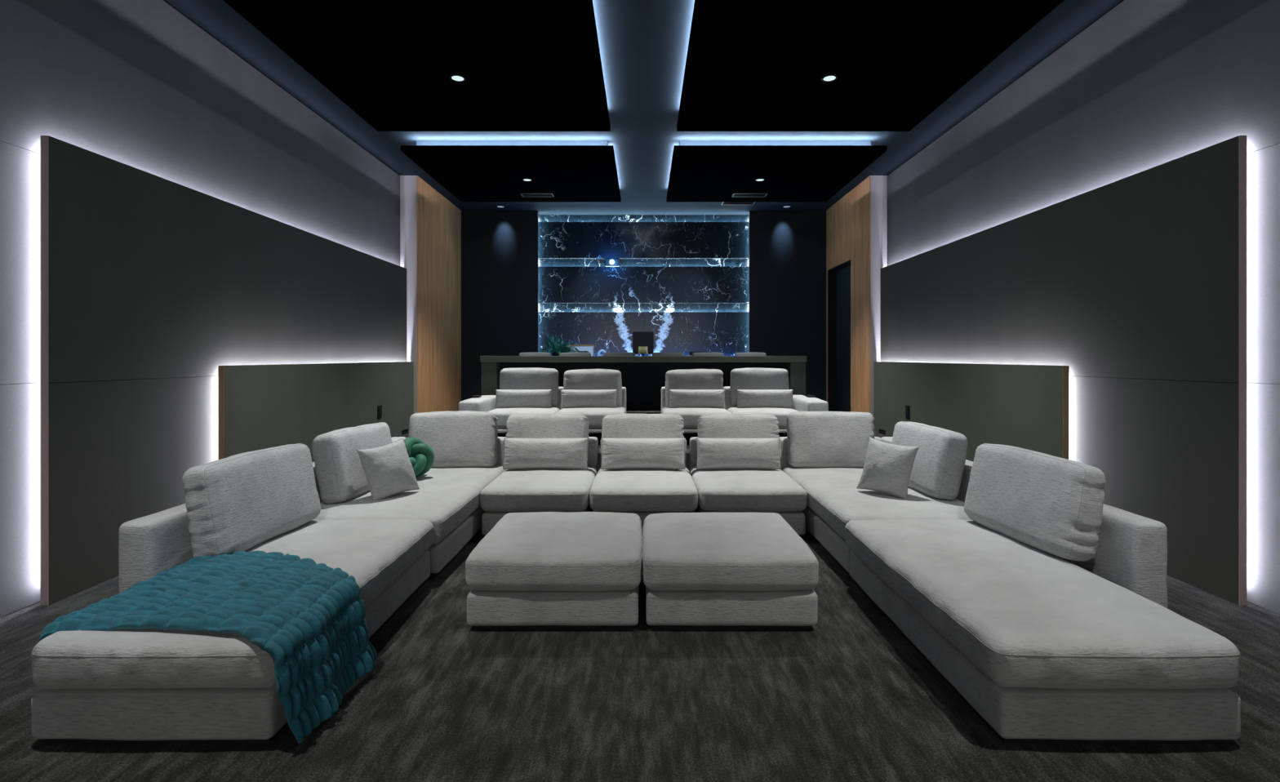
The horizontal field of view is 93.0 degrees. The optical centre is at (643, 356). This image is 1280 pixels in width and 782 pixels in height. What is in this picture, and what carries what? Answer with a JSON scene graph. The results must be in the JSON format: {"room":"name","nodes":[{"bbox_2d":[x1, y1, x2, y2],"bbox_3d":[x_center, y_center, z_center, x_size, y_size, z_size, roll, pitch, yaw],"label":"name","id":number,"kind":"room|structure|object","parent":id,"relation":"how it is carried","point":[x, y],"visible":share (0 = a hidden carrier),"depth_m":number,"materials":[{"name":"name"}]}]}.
{"room":"home theater","nodes":[
{"label":"home theater","id":0,"kind":"room"},
{"bbox_2d":[0,0,399,617],"bbox_3d":[-3.775,-0.575,4.250,0.170,4.350,15.500,0,0,0],"label":"wall","id":1,"kind":"structure","parent":0,"point":[139,84],"depth_m":4.31,"materials":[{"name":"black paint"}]},
{"bbox_2d":[40,135,406,605],"bbox_3d":[-3.640,0.083,6.439,0.100,2.835,5.552,0,0,0],"label":"wall panel","id":2,"kind":"object","parent":1,"relation":"attached to","point":[151,284],"visible":0.68,"depth_m":4.41,"materials":[{"name":"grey fabric"}]},
{"bbox_2d":[217,361,413,462],"bbox_3d":[-3.539,0.787,7.137,0.099,1.425,4.158,0,0,0],"label":"wall panel","id":3,"kind":"object","parent":2,"relation":"attached to","point":[260,406],"visible":0.65,"depth_m":6.25,"materials":[{"name":"grey fabric"}]},
{"bbox_2d":[377,405,382,418],"bbox_3d":[-3.482,0.730,8.020,0.016,0.170,0.110,0,0,0],"label":"wall switch","id":4,"kind":"object","parent":3,"relation":"attached to","point":[379,407],"visible":1,"depth_m":7.99,"materials":[{"name":"black plastic"}]},
{"bbox_2d":[402,428,408,434],"bbox_3d":[-3.484,1.095,8.880,0.012,0.060,0.200,0,0,0],"label":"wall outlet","id":5,"kind":"object","parent":3,"relation":"attached to","point":[405,431],"visible":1,"depth_m":8.89,"materials":[{"name":"black plastic"}]},
{"bbox_2d":[400,175,417,413],"bbox_3d":[-3.571,-0.575,9.409,0.258,4.350,0.382,0,0,0],"label":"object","id":6,"kind":"structure","parent":1,"relation":"attached to","point":[408,184],"depth_m":9.22,"materials":[{"name":"grey paint"}]},
{"bbox_2d":[417,175,461,413],"bbox_3d":[-3.530,-0.625,10.337,0.200,4.250,2.226,0,0,0],"label":"wall","id":7,"kind":"structure","parent":0,"point":[438,220],"depth_m":10.10,"materials":[{"name":"brown wood"}]},
{"bbox_2d":[0,529,1279,781],"bbox_3d":[0.000,1.560,1.825,8.000,0.120,10.650,0,0,0],"label":"floor","id":8,"kind":"structure","parent":0,"point":[846,698],"depth_m":2.51,"materials":[{"name":"carpet"}]},
{"bbox_2d":[31,503,433,744],"bbox_3d":[-1.984,1.157,3.183,1.232,0.687,1.822,0,0,0],"label":"sofa","id":9,"kind":"object","parent":8,"relation":"on","point":[144,686],"visible":0.48,"depth_m":2.32,"materials":[{"name":"grey fabric"}]},
{"bbox_2d":[37,551,377,743],"bbox_3d":[-1.839,1.239,2.799,1.164,0.469,1.078,0,0,0],"label":"throw blanket","id":10,"kind":"object","parent":9,"relation":"on","point":[308,615],"visible":0.98,"depth_m":2.54,"materials":[{"name":"teal fabric"}]},
{"bbox_2d":[182,443,320,557],"bbox_3d":[-2.262,0.819,3.579,0.277,0.533,0.906,0,0,3],"label":"cushion","id":11,"kind":"object","parent":9,"relation":"on","point":[242,501],"visible":0.97,"depth_m":3.35,"materials":[{"name":"fabric"}]},
{"bbox_2d":[312,436,506,577],"bbox_3d":[-1.974,1.156,5.163,1.251,0.688,2.205,0,0,0],"label":"sofa","id":12,"kind":"object","parent":8,"relation":"on","point":[448,498],"visible":0.42,"depth_m":4.51,"materials":[{"name":"grey fabric"}]},
{"bbox_2d":[311,422,392,503],"bbox_3d":[-2.262,0.819,4.826,0.276,0.543,0.917,0,0,4],"label":"cushion","id":13,"kind":"object","parent":12,"relation":"on","point":[340,473],"visible":0.73,"depth_m":4.45,"materials":[{"name":"fabric"}]},
{"bbox_2d":[356,438,419,501],"bbox_3d":[-1.946,0.865,4.640,0.274,0.444,0.401,0,0,26],"label":"throw pillow","id":14,"kind":"object","parent":12,"relation":"on","point":[388,471],"visible":1,"depth_m":4.54,"materials":[{"name":"fabric"}]},
{"bbox_2d":[312,465,505,544],"bbox_3d":[-1.890,1.177,5.077,1.082,0.248,2.032,0,0,0],"label":"seat cushion","id":15,"kind":"object","parent":12,"relation":"on","point":[448,498],"depth_m":4.50,"materials":[{"name":"fabric"}]},
{"bbox_2d":[404,436,434,476],"bbox_3d":[-2.012,0.879,5.300,0.354,0.355,0.342,0,0,0],"label":"pillow","id":16,"kind":"object","parent":12,"relation":"on","point":[421,455],"visible":0.62,"depth_m":5.25,"materials":[{"name":"green fabric"}]},
{"bbox_2d":[408,410,497,467],"bbox_3d":[-1.864,0.818,5.955,0.842,0.570,0.284,0,0,-4],"label":"cushion","id":17,"kind":"object","parent":12,"relation":"on","point":[460,438],"visible":0.85,"depth_m":5.86,"materials":[{"name":"fabric"}]},
{"bbox_2d":[480,436,598,535],"bbox_3d":[-0.901,1.155,5.606,0.922,0.690,1.318,0,0,0],"label":"seat","id":18,"kind":"object","parent":8,"relation":"on","point":[542,490],"visible":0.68,"depth_m":4.99,"materials":[{"name":"grey fabric"}]},
{"bbox_2d":[480,465,597,511],"bbox_3d":[-0.901,1.178,5.522,0.920,0.251,1.149,0,0,0],"label":"seat cushion","id":19,"kind":"object","parent":18,"relation":"on","point":[542,490],"depth_m":4.99,"materials":[{"name":"fabric"}]},
{"bbox_2d":[502,437,587,469],"bbox_3d":[-0.925,0.915,5.745,0.795,0.294,0.228,0,0,3],"label":"lumbar pillow","id":20,"kind":"object","parent":18,"relation":"on","point":[520,453],"visible":1,"depth_m":5.66,"materials":[{"name":"fabric"}]},
{"bbox_2d":[506,413,588,461],"bbox_3d":[-0.944,0.827,5.958,0.804,0.545,0.276,0,0,-2],"label":"cushion","id":21,"kind":"object","parent":18,"relation":"on","point":[565,424],"visible":0.49,"depth_m":5.89,"materials":[{"name":"fabric"}]},
{"bbox_2d":[465,511,643,630],"bbox_3d":[-0.497,1.273,3.763,1.009,0.454,1.020,0,0,0],"label":"ottoman","id":22,"kind":"object","parent":8,"relation":"on","point":[535,571],"visible":0.99,"depth_m":3.30,"materials":[{"name":"grey fabric"}]},
{"bbox_2d":[465,511,643,591],"bbox_3d":[-0.497,1.178,3.763,0.996,0.264,1.008,0,0,0],"label":"seat cushion","id":23,"kind":"object","parent":22,"relation":"on","point":[535,551],"depth_m":3.33,"materials":[{"name":"fabric"}]},
{"bbox_2d":[589,438,697,531],"bbox_3d":[-0.002,1.157,5.603,0.923,0.686,1.322,0,0,0],"label":"seat","id":24,"kind":"object","parent":8,"relation":"on","point":[643,493],"visible":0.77,"depth_m":4.99,"materials":[{"name":"grey fabric"}]},
{"bbox_2d":[600,437,685,469],"bbox_3d":[-0.005,0.915,5.746,0.795,0.294,0.227,0,0,3],"label":"lumbar pillow","id":25,"kind":"object","parent":24,"relation":"on","point":[617,453],"visible":1,"depth_m":5.66,"materials":[{"name":"fabric"}]},
{"bbox_2d":[601,413,684,455],"bbox_3d":[-0.006,0.826,5.957,0.819,0.535,0.284,0,0,3],"label":"cushion","id":26,"kind":"object","parent":24,"relation":"on","point":[628,424],"visible":0.46,"depth_m":5.89,"materials":[{"name":"fabric"}]},
{"bbox_2d":[589,466,697,511],"bbox_3d":[-0.002,1.179,5.519,0.920,0.245,1.151,0,0,0],"label":"seat cushion","id":27,"kind":"object","parent":24,"relation":"on","point":[611,490],"depth_m":4.98,"materials":[{"name":"fabric"}]},
{"bbox_2d":[641,512,818,630],"bbox_3d":[0.482,1.270,3.761,0.992,0.459,1.002,0,0,0],"label":"ottoman","id":28,"kind":"object","parent":8,"relation":"on","point":[700,571],"visible":0.99,"depth_m":3.30,"materials":[{"name":"grey fabric"}]},
{"bbox_2d":[641,512,818,591],"bbox_3d":[0.482,1.177,3.761,0.990,0.272,1.001,0,0,0],"label":"seat cushion","id":29,"kind":"object","parent":28,"relation":"on","point":[682,551],"depth_m":3.32,"materials":[{"name":"fabric"}]},
{"bbox_2d":[689,436,807,537],"bbox_3d":[0.903,1.156,5.603,0.926,0.688,1.323,0,0,0],"label":"seat","id":30,"kind":"object","parent":8,"relation":"on","point":[719,491],"visible":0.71,"depth_m":4.99,"materials":[{"name":"grey fabric"}]},
{"bbox_2d":[696,437,781,469],"bbox_3d":[0.895,0.915,5.744,0.794,0.294,0.222,0,0,-1],"label":"lumbar pillow","id":31,"kind":"object","parent":30,"relation":"on","point":[713,453],"visible":1,"depth_m":5.66,"materials":[{"name":"fabric"}]},
{"bbox_2d":[697,413,781,459],"bbox_3d":[0.932,0.825,5.957,0.810,0.538,0.274,0,0,3],"label":"cushion","id":32,"kind":"object","parent":30,"relation":"on","point":[735,425],"visible":0.46,"depth_m":5.88,"materials":[{"name":"fabric"}]},
{"bbox_2d":[689,465,807,512],"bbox_3d":[0.902,1.175,5.518,0.920,0.245,1.149,0,0,0],"label":"seat cushion","id":33,"kind":"object","parent":30,"relation":"on","point":[719,491],"depth_m":4.99,"materials":[{"name":"fabric"}]},
{"bbox_2d":[779,436,973,577],"bbox_3d":[1.976,1.155,5.163,1.249,0.689,2.208,0,0,0],"label":"sofa","id":34,"kind":"object","parent":8,"relation":"on","point":[834,500],"visible":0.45,"depth_m":4.57,"materials":[{"name":"grey fabric"}]},
{"bbox_2d":[786,411,875,467],"bbox_3d":[1.834,0.819,5.953,0.839,0.566,0.289,0,0,4],"label":"cushion","id":35,"kind":"object","parent":34,"relation":"on","point":[815,439],"visible":0.87,"depth_m":5.85,"materials":[{"name":"fabric"}]},
{"bbox_2d":[782,466,971,539],"bbox_3d":[1.893,1.177,5.074,1.080,0.251,2.030,0,0,0],"label":"seat cushion","id":36,"kind":"object","parent":34,"relation":"on","point":[834,500],"depth_m":4.53,"materials":[{"name":"fabric"}]},
{"bbox_2d":[857,436,919,498],"bbox_3d":[1.887,0.860,4.701,0.286,0.438,0.382,0,0,-35],"label":"throw pillow","id":37,"kind":"object","parent":34,"relation":"on","point":[887,467],"visible":0.99,"depth_m":4.61,"materials":[{"name":"fabric"}]},
{"bbox_2d":[891,421,968,500],"bbox_3d":[2.264,0.819,4.916,0.280,0.536,0.912,0,0,-3],"label":"cushion","id":38,"kind":"object","parent":34,"relation":"on","point":[939,464],"visible":0.79,"depth_m":4.56,"materials":[{"name":"fabric"}]},
{"bbox_2d":[844,503,1240,744],"bbox_3d":[1.954,1.157,3.184,1.282,0.687,1.827,0,0,0],"label":"sofa","id":39,"kind":"object","parent":8,"relation":"on","point":[1043,647],"visible":0.91,"depth_m":2.49,"materials":[{"name":"grey fabric"}]},
{"bbox_2d":[964,443,1106,561],"bbox_3d":[2.257,0.822,3.583,0.280,0.542,0.911,0,0,-4],"label":"cushion","id":40,"kind":"object","parent":39,"relation":"on","point":[1051,504],"visible":1,"depth_m":3.36,"materials":[{"name":"fabric"}]},
{"bbox_2d":[626,409,660,413],"bbox_3d":[0.000,1.205,10.400,5.200,0.790,3.000,0,0,0],"label":"trim","id":41,"kind":"structure","parent":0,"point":[632,411],"depth_m":8.93,"materials":[{"name":"carpet"}]},
{"bbox_2d":[519,351,551,355],"bbox_3d":[-1.800,0.367,9.892,0.529,0.886,0.524,0,0,-2],"label":"counter chair","id":42,"kind":"object","parent":41,"relation":"on","point":[531,353],"visible":0.06,"depth_m":10.06,"materials":[{"name":"grey fabric"}]},
{"bbox_2d":[559,351,591,355],"bbox_3d":[-1.143,0.367,9.892,0.529,0.886,0.524,0,0,1],"label":"counter chair","id":43,"kind":"object","parent":41,"relation":"on","point":[571,353],"visible":0.06,"depth_m":10.06,"materials":[{"name":"grey fabric"}]},
{"bbox_2d":[603,351,635,355],"bbox_3d":[-0.404,0.367,9.892,0.529,0.886,0.524,0,0,0],"label":"counter chair","id":44,"kind":"object","parent":41,"relation":"on","point":[615,353],"visible":0.1,"depth_m":10.06,"materials":[{"name":"grey fabric"}]},
{"bbox_2d":[480,355,806,409],"bbox_3d":[-0.003,0.400,9.260,4.855,0.820,0.460,0,0,0],"label":"bar counter","id":45,"kind":"object","parent":41,"relation":"on","point":[643,377],"depth_m":9.28,"materials":[{"name":"wood"}]},
{"bbox_2d":[480,355,806,362],"bbox_3d":[-0.003,0.038,9.260,4.855,0.096,0.460,0,0,0],"label":"countertop","id":46,"kind":"structure","parent":45,"relation":"on","point":[482,358],"depth_m":9.03,"materials":[{"name":"stone"}]},
{"bbox_2d":[652,351,683,355],"bbox_3d":[0.397,0.367,9.892,0.529,0.886,0.524,0,0,1],"label":"counter chair","id":47,"kind":"object","parent":41,"relation":"on","point":[664,353],"visible":0.08,"depth_m":10.06,"materials":[{"name":"grey fabric"}]},
{"bbox_2d":[692,351,724,355],"bbox_3d":[1.084,0.367,9.892,0.529,0.886,0.524,0,0,-3],"label":"counter chair","id":48,"kind":"object","parent":41,"relation":"on","point":[704,353],"visible":0.12,"depth_m":10.06,"materials":[{"name":"grey fabric"}]},
{"bbox_2d":[734,351,766,355],"bbox_3d":[1.789,0.367,9.892,0.529,0.886,0.524,0,0,-3],"label":"counter chair","id":49,"kind":"object","parent":41,"relation":"on","point":[747,353],"visible":0.06,"depth_m":10.06,"materials":[{"name":"grey fabric"}]},
{"bbox_3d":[0.000,0.399,11.323,3.980,0.702,0.525,0,0,0],"label":"cabinet","id":50,"kind":"object","parent":41,"relation":"on","visible":0},
{"bbox_2d":[538,334,577,355],"bbox_3d":[-1.593,-0.183,11.263,0.761,0.461,0.464,0,0,0],"label":"potted plant","id":51,"kind":"object","parent":50,"relation":"on","point":[562,348],"visible":0.94,"depth_m":11.20,"materials":[{"name":"green plant"}]},
{"bbox_2d":[568,344,594,355],"bbox_3d":[-1.165,-0.088,11.340,0.480,0.272,0.024,0,0,0],"label":"framed picture","id":52,"kind":"object","parent":50,"relation":"on","point":[580,348],"visible":0.56,"depth_m":11.34,"materials":[{"name":"brown"}]},
{"bbox_2d":[597,349,607,355],"bbox_3d":[-0.753,-0.045,11.300,0.208,0.185,0.060,0,0,0],"label":"ring ornament","id":53,"kind":"object","parent":50,"relation":"on","point":[601,350],"visible":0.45,"depth_m":11.28,"materials":[{"name":"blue ceramic"}]},
{"bbox_2d":[632,331,653,355],"bbox_3d":[-0.010,-0.207,11.300,0.380,0.510,0.100,0,0,0],"label":"glass vase","id":54,"kind":"object","parent":50,"relation":"on","point":[639,338],"visible":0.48,"depth_m":11.25,"materials":[{"name":"black glass"}]},
{"bbox_2d":[638,346,648,355],"bbox_3d":[-0.010,-0.070,11.130,0.176,0.235,0.176,0,0,0],"label":"candle jar","id":55,"kind":"object","parent":50,"relation":"on","point":[642,350],"visible":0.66,"depth_m":11.06,"materials":[{"name":"gold glass"}]},
{"bbox_3d":[0.960,0.005,11.280,0.260,0.086,0.200,0,0,0],"label":"book","id":56,"kind":"object","parent":50,"relation":"on","visible":0},
{"bbox_2d":[687,351,703,354],"bbox_3d":[1.050,-0.067,11.280,0.479,0.055,0.260,0,0,0],"label":"serving tray","id":57,"kind":"object","parent":56,"relation":"on","point":[689,353],"visible":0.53,"depth_m":11.15,"materials":[{"name":"black plastic"}]},
{"bbox_2d":[163,0,1124,214],"bbox_3d":[0.000,-2.825,4.300,8.000,0.150,15.600,0,0,0],"label":"ceiling","id":58,"kind":"structure","parent":0,"point":[643,44],"depth_m":6.55,"materials":[{"name":"grey paint"}]},
{"bbox_2d":[223,0,610,131],"bbox_3d":[-1.715,-2.667,3.635,2.670,0.165,6.670,0,0,0],"label":"ceiling panel","id":59,"kind":"object","parent":58,"relation":"hanging from","point":[526,65],"visible":1,"depth_m":5.28,"materials":[{"name":"black paint"}]},
{"bbox_2d":[449,74,465,81],"bbox_3d":[-1.725,-2.582,5.640,0.142,0.006,0.142,0,0,0],"label":"recessed light","id":60,"kind":"object","parent":59,"relation":"attached to","point":[455,77],"visible":1,"depth_m":5.63,"materials":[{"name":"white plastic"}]},
{"bbox_2d":[400,140,621,201],"bbox_3d":[-1.715,-2.667,8.885,2.670,0.165,2.530,0,0,0],"label":"ceiling panel","id":61,"kind":"object","parent":58,"relation":"hanging from","point":[471,171],"visible":1,"depth_m":8.31,"materials":[{"name":"black paint"}]},
{"bbox_2d":[522,178,532,181],"bbox_3d":[-1.700,-2.582,8.880,0.142,0.006,0.142,0,0,0],"label":"recessed light","id":62,"kind":"object","parent":61,"relation":"attached to","point":[524,180],"visible":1,"depth_m":8.88,"materials":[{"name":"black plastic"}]},
{"bbox_2d":[520,193,554,196],"bbox_3d":[-1.695,-2.580,9.700,0.510,0.010,0.200,0,0,0],"label":"ceiling vent","id":63,"kind":"object","parent":61,"relation":"attached to","point":[522,194],"visible":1,"depth_m":9.67,"materials":[{"name":"grey metal"}]},
{"bbox_2d":[720,201,755,204],"bbox_3d":[1.690,-2.745,10.800,0.580,0.010,0.360,0,0,0],"label":"ceiling vent","id":64,"kind":"object","parent":58,"relation":"in","point":[722,202],"visible":0.58,"depth_m":10.85,"materials":[{"name":"grey metal"}]},
{"bbox_2d":[666,140,886,201],"bbox_3d":[1.715,-2.667,8.885,2.670,0.165,2.530,0,0,0],"label":"ceiling panel","id":65,"kind":"object","parent":58,"relation":"hanging from","point":[701,171],"visible":1,"depth_m":8.31,"materials":[{"name":"black paint"}]},
{"bbox_2d":[731,193,767,196],"bbox_3d":[1.690,-2.580,9.700,0.540,0.010,0.200,0,0,0],"label":"ceiling vent","id":66,"kind":"object","parent":65,"relation":"attached to","point":[733,194],"visible":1,"depth_m":9.70,"materials":[{"name":"grey metal"}]},
{"bbox_2d":[755,178,764,181],"bbox_3d":[1.700,-2.582,8.880,0.142,0.006,0.142,0,0,0],"label":"recessed light","id":67,"kind":"object","parent":65,"relation":"attached to","point":[756,180],"visible":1,"depth_m":8.88,"materials":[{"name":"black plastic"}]},
{"bbox_2d":[676,0,1063,131],"bbox_3d":[1.715,-2.667,3.635,2.670,0.165,6.670,0,0,0],"label":"ceiling panel","id":68,"kind":"object","parent":58,"relation":"hanging from","point":[752,65],"visible":1,"depth_m":5.28,"materials":[{"name":"black paint"}]},
{"bbox_2d":[821,74,837,81],"bbox_3d":[1.725,-2.582,5.640,0.142,0.006,0.142,0,0,0],"label":"recessed light","id":69,"kind":"object","parent":68,"relation":"attached to","point":[830,77],"visible":1,"depth_m":5.63,"materials":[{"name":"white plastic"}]},
{"bbox_2d":[461,210,826,400],"bbox_3d":[0.000,-0.810,11.675,7.400,3.880,0.450,0,0,0],"label":"wall","id":70,"kind":"structure","parent":0,"point":[500,249],"depth_m":11.45,"materials":[{"name":"grey paint"}]},
{"bbox_2d":[538,214,748,355],"bbox_3d":[0.000,-0.970,11.658,4.200,3.560,0.285,0,0,0],"label":"marble wall panel","id":71,"kind":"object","parent":70,"relation":"attached to","point":[682,279],"depth_m":11.60,"materials":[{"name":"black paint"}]},
{"bbox_2d":[605,258,619,266],"bbox_3d":[-0.600,-1.798,11.627,0.260,0.144,0.276,0,0,0],"label":"projector","id":72,"kind":"object","parent":71,"relation":"on","point":[609,262],"visible":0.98,"depth_m":11.58,"materials":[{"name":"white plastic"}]},
{"bbox_2d":[397,431,889,471],"bbox_3d":[0.000,1.365,9.525,7.320,0.470,4.750,0,0,0],"label":"trim","id":73,"kind":"structure","parent":70,"relation":"attached to","point":[876,434],"depth_m":7.35,"materials":[{"name":"carpet"}]},
{"bbox_2d":[458,386,563,436],"bbox_3d":[-1.725,0.779,8.151,1.176,0.702,1.284,0,0,0],"label":"seat","id":74,"kind":"object","parent":73,"relation":"on","point":[485,402],"visible":0.2,"depth_m":7.71,"materials":[{"name":"grey fabric"}]},
{"bbox_2d":[471,395,481,397],"bbox_3d":[-2.200,0.518,8.000,0.100,0.030,0.120,0,0,0],"label":"controller","id":75,"kind":"object","parent":74,"relation":"on","point":[473,396],"visible":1,"depth_m":7.94,"materials":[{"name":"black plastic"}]},
{"bbox_2d":[495,389,551,408],"bbox_3d":[-1.625,0.580,8.234,0.764,0.275,0.199,0,0,-1],"label":"lumbar pillow","id":76,"kind":"object","parent":74,"relation":"on","point":[505,398],"visible":0.92,"depth_m":8.16,"materials":[{"name":"fabric"}]},
{"bbox_2d":[489,406,560,428],"bbox_3d":[-1.587,0.806,8.119,0.898,0.249,0.943,0,0,0],"label":"seat cushion","id":77,"kind":"object","parent":74,"relation":"on","point":[502,414],"depth_m":7.71,"materials":[{"name":"fabric"}]},
{"bbox_2d":[499,367,558,406],"bbox_3d":[-1.595,0.435,8.468,0.812,0.566,0.256,0,0,-3],"label":"cushion","id":78,"kind":"object","parent":74,"relation":"on","point":[529,378],"visible":0.66,"depth_m":8.38,"materials":[{"name":"fabric"}]},
{"bbox_2d":[555,386,626,444],"bbox_3d":[-0.690,0.779,8.220,0.900,0.702,1.147,0,0,0],"label":"seat","id":79,"kind":"object","parent":73,"relation":"on","point":[595,415],"visible":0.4,"depth_m":7.71,"materials":[{"name":"grey fabric"}]},
{"bbox_2d":[560,389,617,408],"bbox_3d":[-0.742,0.580,8.235,0.765,0.275,0.205,0,0,2],"label":"lumbar pillow","id":80,"kind":"object","parent":79,"relation":"on","point":[570,398],"visible":0.89,"depth_m":8.16,"materials":[{"name":"fabric"}]},
{"bbox_2d":[555,406,626,428],"bbox_3d":[-0.690,0.803,8.119,0.897,0.245,0.946,0,0,0],"label":"seat cushion","id":81,"kind":"object","parent":79,"relation":"on","point":[595,415],"depth_m":7.69,"materials":[{"name":"fabric"}]},
{"bbox_2d":[563,368,622,407],"bbox_3d":[-0.709,0.454,8.468,0.814,0.572,0.260,0,0,2],"label":"cushion","id":82,"kind":"object","parent":79,"relation":"on","point":[582,379],"visible":0.56,"depth_m":8.38,"materials":[{"name":"fabric"}]},
{"bbox_2d":[660,386,731,444],"bbox_3d":[0.690,0.779,8.220,0.897,0.701,1.150,0,0,0],"label":"seat","id":83,"kind":"object","parent":73,"relation":"on","point":[691,415],"visible":0.3,"depth_m":7.71,"materials":[{"name":"grey fabric"}]},
{"bbox_2d":[664,368,723,407],"bbox_3d":[0.701,0.453,8.462,0.813,0.568,0.257,0,0,-2],"label":"cushion","id":84,"kind":"object","parent":83,"relation":"on","point":[691,379],"visible":0.52,"depth_m":8.38,"materials":[{"name":"fabric"}]},
{"bbox_2d":[661,406,731,428],"bbox_3d":[0.689,0.805,8.119,0.894,0.246,0.948,0,0,0],"label":"seat cushion","id":85,"kind":"object","parent":83,"relation":"on","point":[691,415],"depth_m":7.69,"materials":[{"name":"fabric"}]},
{"bbox_2d":[668,389,725,408],"bbox_3d":[0.725,0.580,8.235,0.765,0.275,0.201,0,0,2],"label":"lumbar pillow","id":86,"kind":"object","parent":83,"relation":"on","point":[707,398],"visible":0.89,"depth_m":8.16,"materials":[{"name":"fabric"}]},
{"bbox_2d":[723,386,828,436],"bbox_3d":[1.723,0.778,8.152,1.174,0.704,1.284,0,0,0],"label":"seat","id":87,"kind":"object","parent":73,"relation":"on","point":[801,402],"visible":0.3,"depth_m":7.75,"materials":[{"name":"grey fabric"}]},
{"bbox_2d":[729,367,789,407],"bbox_3d":[1.615,0.438,8.465,0.813,0.570,0.253,0,0,3],"label":"cushion","id":88,"kind":"object","parent":87,"relation":"on","point":[754,378],"visible":0.64,"depth_m":8.38,"materials":[{"name":"fabric"}]},
{"bbox_2d":[725,406,798,428],"bbox_3d":[1.587,0.806,8.121,0.901,0.248,0.947,0,0,0],"label":"seat cushion","id":89,"kind":"object","parent":87,"relation":"on","point":[781,414],"depth_m":7.76,"materials":[{"name":"fabric"}]},
{"bbox_2d":[736,389,793,408],"bbox_3d":[1.645,0.580,8.235,0.764,0.275,0.200,0,0,-1],"label":"lumbar pillow","id":90,"kind":"object","parent":87,"relation":"on","point":[746,398],"visible":0.88,"depth_m":8.16,"materials":[{"name":"fabric"}]},
{"bbox_2d":[805,395,815,397],"bbox_3d":[2.200,0.518,8.000,0.100,0.030,0.120,0,0,0],"label":"controller","id":91,"kind":"object","parent":87,"relation":"on","point":[806,396],"visible":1,"depth_m":7.94,"materials":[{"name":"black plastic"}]},
{"bbox_2d":[826,175,870,413],"bbox_3d":[3.530,-0.625,10.337,0.200,4.250,2.226,0,0,0],"label":"wall","id":92,"kind":"structure","parent":0,"point":[848,220],"depth_m":9.82,"materials":[{"name":"brown wood"}]},
{"bbox_2d":[827,260,850,411],"bbox_3d":[3.547,-0.242,10.727,0.195,2.744,1.294,0,0,0],"label":"door","id":93,"kind":"structure","parent":92,"relation":"in","point":[838,277],"depth_m":11.16,"materials":[{"name":"black paint"}]},
{"bbox_2d":[887,0,1279,614],"bbox_3d":[3.750,-0.575,4.250,0.220,4.350,15.500,0,0,0],"label":"wall","id":94,"kind":"structure","parent":0,"point":[1148,84],"depth_m":4.45,"materials":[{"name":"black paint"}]},
{"bbox_2d":[870,175,887,417],"bbox_3d":[3.571,-0.575,9.409,0.258,4.350,0.382,0,0,0],"label":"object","id":95,"kind":"structure","parent":94,"relation":"attached to","point":[878,184],"depth_m":9.22,"materials":[{"name":"grey paint"}]},
{"bbox_2d":[880,135,1246,605],"bbox_3d":[3.640,0.083,6.439,0.100,2.835,5.552,0,0,0],"label":"wall panel","id":96,"kind":"object","parent":94,"relation":"attached to","point":[1135,284],"visible":0.75,"depth_m":4.43,"materials":[{"name":"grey fabric"}]},
{"bbox_2d":[873,361,1069,462],"bbox_3d":[3.539,0.787,7.137,0.099,1.425,4.158,0,0,0],"label":"wall panel","id":97,"kind":"object","parent":96,"relation":"attached to","point":[1025,406],"visible":0.62,"depth_m":6.28,"materials":[{"name":"grey fabric"}]},
{"bbox_2d":[879,428,884,434],"bbox_3d":[3.484,1.095,8.880,0.012,0.060,0.200,0,0,0],"label":"wall vent","id":98,"kind":"object","parent":97,"relation":"attached to","point":[881,431],"visible":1,"depth_m":8.89,"materials":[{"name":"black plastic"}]},
{"bbox_2d":[905,405,910,418],"bbox_3d":[3.482,0.730,8.020,0.016,0.170,0.110,0,0,0],"label":"wall switch","id":99,"kind":"object","parent":97,"relation":"attached to","point":[907,407],"visible":1,"depth_m":7.99,"materials":[{"name":"black plastic"}]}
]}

